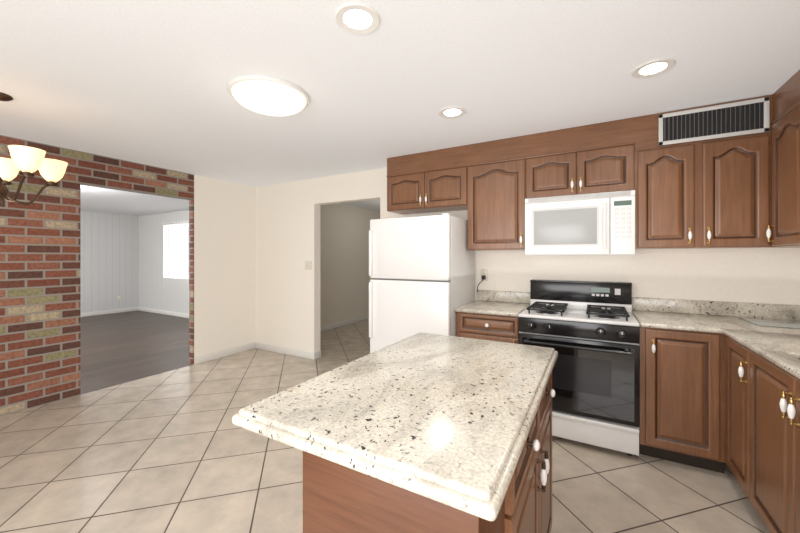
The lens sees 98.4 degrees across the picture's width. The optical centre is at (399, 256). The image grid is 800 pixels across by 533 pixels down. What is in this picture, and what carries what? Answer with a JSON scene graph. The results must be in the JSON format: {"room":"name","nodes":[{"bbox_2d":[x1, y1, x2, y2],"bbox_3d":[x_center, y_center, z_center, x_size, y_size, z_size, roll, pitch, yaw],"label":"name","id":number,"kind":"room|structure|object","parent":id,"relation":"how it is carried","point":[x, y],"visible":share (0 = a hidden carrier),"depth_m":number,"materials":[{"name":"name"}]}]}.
{"room":"kitchen","nodes":[
{"label":"kitchen","id":0,"kind":"room"},
{"bbox_2d":[0,135,193,415],"bbox_3d":[-3.704,0.160,2.576,0.085,2.420,4.235,0,0,29],"label":"brick wall","id":1,"kind":"structure","parent":0,"point":[40,300],"depth_m":3.23,"materials":[{"name":"red brick"}]},
{"bbox_2d":[81,211,136,312],"bbox_3d":[-8.236,0.160,6.280,0.120,2.420,6.220,0,0,30],"label":"wall","id":2,"kind":"structure","parent":0,"point":[122,256],"depth_m":8.31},
{"bbox_2d":[81,307,137,316],"bbox_3d":[-8.207,1.323,6.195,0.012,0.095,6.100,0,0,30],"label":"baseboard","id":3,"kind":"structure","parent":2,"relation":"attached to","point":[94,313],"depth_m":8.30,"materials":[{"name":"white wood"}]},
{"bbox_2d":[81,311,191,394],"bbox_3d":[-4.980,1.400,6.195,5.870,0.060,9.520,0,0,29],"label":"floor","id":4,"kind":"structure","parent":0,"point":[121,348],"depth_m":5.22,"materials":[{"name":"grey wood"}]},
{"bbox_2d":[137,210,188,313],"bbox_3d":[-4.216,0.160,7.510,5.665,2.420,0.120,0,0,30],"label":"wall","id":5,"kind":"structure","parent":0,"point":[173,295],"depth_m":8.42,"materials":[{"name":"white paint"}]},
{"bbox_2d":[138,307,188,317],"bbox_3d":[-4.236,1.323,7.442,5.635,0.095,0.016,0,0,30],"label":"baseboard","id":6,"kind":"structure","parent":5,"relation":"attached to","point":[164,312],"depth_m":8.22,"materials":[{"name":"white wood"}]},
{"bbox_2d":[161,221,188,278],"bbox_3d":[-4.891,-0.155,7.825,1.680,1.290,0.155,0,0,29],"label":"window blinds","id":7,"kind":"object","parent":5,"relation":"attached to","point":[177,250],"visible":0.56,"depth_m":7.98,"materials":[{"name":"white plastic"}]},
{"bbox_2d":[194,175,379,356],"bbox_3d":[-1.380,0.160,6.603,0.165,2.420,5.065,0,0,29],"label":"wall","id":8,"kind":"structure","parent":0,"point":[224,265],"depth_m":4.99,"materials":[{"name":"paint"}]},
{"bbox_2d":[194,342,254,363],"bbox_3d":[-2.397,1.323,4.783,0.016,0.095,0.895,0,0,30],"label":"baseboard","id":9,"kind":"structure","parent":8,"relation":"attached to","point":[207,357],"depth_m":4.73,"materials":[{"name":"white wood"}]},
{"bbox_2d":[320,315,368,331],"bbox_3d":[-1.046,1.323,7.009,0.016,0.095,4.030,0,0,30],"label":"baseboard","id":10,"kind":"structure","parent":8,"relation":"attached to","point":[354,320],"depth_m":6.86,"materials":[{"name":"white wood"}]},
{"bbox_2d":[0,319,769,532],"bbox_3d":[0.142,1.400,3.297,5.900,0.060,9.520,0,0,29],"label":"floor","id":11,"kind":"structure","parent":0,"point":[176,451],"depth_m":2.20,"materials":[{"name":"beige tile"}]},
{"bbox_2d":[232,332,557,532],"bbox_3d":[0.145,0.904,1.326,0.766,0.932,1.210,0,0,29],"label":"kitchen island","id":12,"kind":"object","parent":11,"relation":"on","point":[420,432],"visible":1,"depth_m":0.91,"materials":[{"name":"stone"}]},
{"bbox_2d":[369,213,474,352],"bbox_3d":[0.226,0.502,3.349,0.795,1.736,0.748,0,0,29],"label":"fridge","id":13,"kind":"object","parent":11,"relation":"on","point":[422,271],"visible":0.69,"depth_m":3.05,"materials":[{"name":"white metal"}]},
{"bbox_2d":[456,306,528,343],"bbox_3d":[0.860,0.920,3.113,0.522,0.900,0.627,0,0,29],"label":"base cabinet","id":14,"kind":"object","parent":11,"relation":"on","point":[491,327],"depth_m":2.83,"materials":[{"name":"brown wood"}]},
{"bbox_2d":[455,298,529,317],"bbox_3d":[0.855,0.454,3.108,0.526,0.032,0.641,0,0,29],"label":"countertop","id":15,"kind":"structure","parent":14,"relation":"on","point":[504,309],"depth_m":2.94,"materials":[{"name":"beige stone"}]},
{"bbox_2d":[519,279,639,455],"bbox_3d":[1.401,0.790,2.740,0.778,1.160,0.731,0,0,29],"label":"stove","id":16,"kind":"object","parent":11,"relation":"on","point":[588,332],"visible":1,"depth_m":2.46,"materials":[{"name":"white"}]},
{"bbox_2d":[633,314,722,472],"bbox_3d":[1.967,0.920,2.487,0.447,0.900,0.627,0,0,29],"label":"base cabinet","id":17,"kind":"object","parent":11,"relation":"on","point":[719,384],"depth_m":2.22,"materials":[{"name":"brown wood"}]},
{"bbox_2d":[632,310,799,333],"bbox_3d":[2.231,0.454,2.329,1.063,0.032,0.641,0,0,29],"label":"countertop","id":18,"kind":"structure","parent":17,"relation":"on","point":[649,319],"depth_m":2.31,"materials":[{"name":"beige stone"}]},
{"bbox_2d":[738,316,799,328],"bbox_3d":[2.531,0.433,2.250,0.390,0.007,0.350,0,0,29],"label":"cutting board","id":19,"kind":"object","parent":18,"relation":"on","point":[785,323],"visible":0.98,"depth_m":2.26,"materials":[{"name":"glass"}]},
{"bbox_2d":[723,338,742,488],"bbox_3d":[2.166,0.920,1.781,0.636,0.900,0.356,0,0,29],"label":"base cabinet","id":20,"kind":"object","parent":11,"relation":"on","point":[732,352],"depth_m":1.98,"materials":[{"name":"brown wood"}]},
{"bbox_2d":[743,350,799,532],"bbox_3d":[1.846,0.920,1.215,0.636,0.900,0.944,0,0,29],"label":"base cabinet","id":21,"kind":"object","parent":11,"relation":"on","point":[771,398],"depth_m":1.55,"materials":[{"name":"brown wood"}]},
{"bbox_2d":[723,330,799,381],"bbox_3d":[1.710,0.454,0.990,0.651,0.032,2.227,0,0,29],"label":"countertop","id":22,"kind":"structure","parent":21,"relation":"on","point":[782,350],"depth_m":1.71,"materials":[{"name":"beige stone"}]},
{"bbox_2d":[0,0,799,215],"bbox_3d":[-2.412,-1.090,4.743,11.770,0.080,9.520,0,0,29],"label":"ceiling","id":23,"kind":"structure","parent":0,"point":[145,82],"depth_m":1.96,"materials":[{"name":"paint"}]},
{"bbox_2d":[0,92,67,204],"bbox_3d":[-2.587,-0.690,2.249,0.651,0.720,0.629,0,0,29],"label":"chandelier","id":24,"kind":"object","parent":23,"relation":"hanging from","point":[27,161],"visible":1,"depth_m":2.25,"materials":[{"name":"white glass"}]},
{"bbox_2d":[227,75,309,115],"bbox_3d":[-0.839,-1.001,2.233,0.500,0.098,0.500,0,0,29],"label":"flush-mount dome light","id":25,"kind":"object","parent":23,"relation":"attached to","point":[268,95],"visible":1,"depth_m":2.11,"materials":[{"name":"white glass"}]},
{"bbox_2d":[335,2,379,33],"bbox_3d":[-0.186,-1.045,1.519,0.200,0.009,0.200,0,0,29],"label":"recessed light","id":26,"kind":"object","parent":23,"relation":"in","point":[356,18],"visible":1,"depth_m":1.51,"materials":[{"name":"white"}]},
{"bbox_2d":[386,145,477,250],"bbox_3d":[0.324,-0.556,3.578,0.881,0.982,0.346,0,0,29],"label":"upper cabinet","id":27,"kind":"object","parent":23,"relation":"hanging from","point":[435,180],"depth_m":3.42,"materials":[{"name":"brown wood"}]},
{"bbox_2d":[438,106,465,117],"bbox_3d":[0.379,-1.045,2.497,0.200,0.009,0.200,0,0,29],"label":"recessed light","id":28,"kind":"object","parent":23,"relation":"in","point":[452,112],"visible":0.98,"depth_m":2.49,"materials":[{"name":"white glass"}]},
{"bbox_2d":[466,135,525,250],"bbox_3d":[0.933,-0.556,3.233,0.519,0.982,0.346,0,0,29],"label":"upper cabinet","id":29,"kind":"object","parent":23,"relation":"hanging from","point":[496,169],"depth_m":3.08,"materials":[{"name":"brown wood"}]},
{"bbox_2d":[526,117,637,248],"bbox_3d":[1.501,-0.556,2.912,0.786,0.982,0.346,0,0,29],"label":"upper cabinet","id":30,"kind":"object","parent":23,"relation":"hanging from","point":[599,157],"depth_m":2.74,"materials":[{"name":"brown wood"}]},
{"bbox_2d":[525,190,634,254],"bbox_3d":[1.472,-0.254,2.865,0.774,0.477,0.457,0,0,29],"label":"microwave","id":31,"kind":"object","parent":30,"relation":"attached to","point":[593,224],"visible":1,"depth_m":2.69,"materials":[{"name":"white"}]},
{"bbox_2d":[631,58,675,77],"bbox_3d":[1.406,-1.045,1.916,0.200,0.009,0.200,0,0,29],"label":"recessed light","id":32,"kind":"object","parent":23,"relation":"in","point":[653,68],"visible":1,"depth_m":1.91,"materials":[{"name":"white glass"}]},
{"bbox_2d":[638,106,701,248],"bbox_3d":[2.000,-0.556,2.630,0.360,0.982,0.346,0,0,29],"label":"upper cabinet","id":33,"kind":"object","parent":23,"relation":"hanging from","point":[669,176],"depth_m":2.48,"materials":[{"name":"brown wood"}]},
{"bbox_2d":[702,95,769,248],"bbox_3d":[2.319,-0.556,2.449,0.374,0.982,0.346,0,0,29],"label":"upper cabinet","id":34,"kind":"object","parent":23,"relation":"hanging from","point":[742,191],"depth_m":2.30,"materials":[{"name":"brown wood"}]},
{"bbox_2d":[658,97,769,145],"bbox_3d":[2.127,-0.918,2.363,0.575,0.223,0.014,0,0,29],"label":"air vent grille","id":35,"kind":"object","parent":34,"relation":"attached to","point":[746,117],"visible":1,"depth_m":2.35,"materials":[{"name":"black"}]},
{"bbox_2d":[770,72,799,247],"bbox_3d":[2.434,-0.556,1.960,0.348,0.982,0.433,0,0,29],"label":"upper cabinet","id":36,"kind":"object","parent":23,"relation":"hanging from","point":[784,102],"depth_m":2.06,"materials":[{"name":"brown wood"}]},
{"bbox_2d":[798,70,799,245],"bbox_3d":[2.123,-0.556,1.410,0.348,0.982,0.830,0,0,29],"label":"upper cabinet","id":37,"kind":"object","parent":23,"relation":"hanging from","point":[799,70],"depth_m":1.92,"materials":[{"name":"brown wood"}]},
{"bbox_2d":[256,168,799,351],"bbox_3d":[0.386,0.160,3.814,5.985,2.420,0.120,0,0,29],"label":"wall","id":38,"kind":"structure","parent":0,"point":[287,247],"depth_m":3.48,"materials":[{"name":"paint"}]},
{"bbox_2d":[256,342,315,359],"bbox_3d":[-1.659,1.323,4.892,1.193,0.095,0.016,0,0,30],"label":"baseboard","id":39,"kind":"structure","parent":38,"relation":"attached to","point":[262,346],"depth_m":4.85,"materials":[{"name":"white wood"}]},
{"bbox_2d":[305,261,311,269],"bbox_3d":[-1.239,0.115,4.654,0.116,0.116,0.013,0,0,29],"label":"switch plate","id":40,"kind":"object","parent":38,"relation":"attached to","point":[308,265],"visible":1,"depth_m":4.65,"materials":[{"name":"beige plastic"}]},
{"bbox_2d":[477,269,487,291],"bbox_3d":[0.828,0.239,3.473,0.100,0.234,0.034,0,0,29],"label":"plug","id":41,"kind":"object","parent":38,"relation":"attached to","point":[484,274],"visible":1,"depth_m":3.47,"materials":[{"name":"black"}]},
{"bbox_2d":[476,290,799,319],"bbox_3d":[1.804,0.385,2.928,2.356,0.105,0.020,0,0,29],"label":"backsplash","id":42,"kind":"structure","parent":38,"relation":"attached to","point":[677,306],"depth_m":2.65,"materials":[{"name":"beige stone"}]}
]}

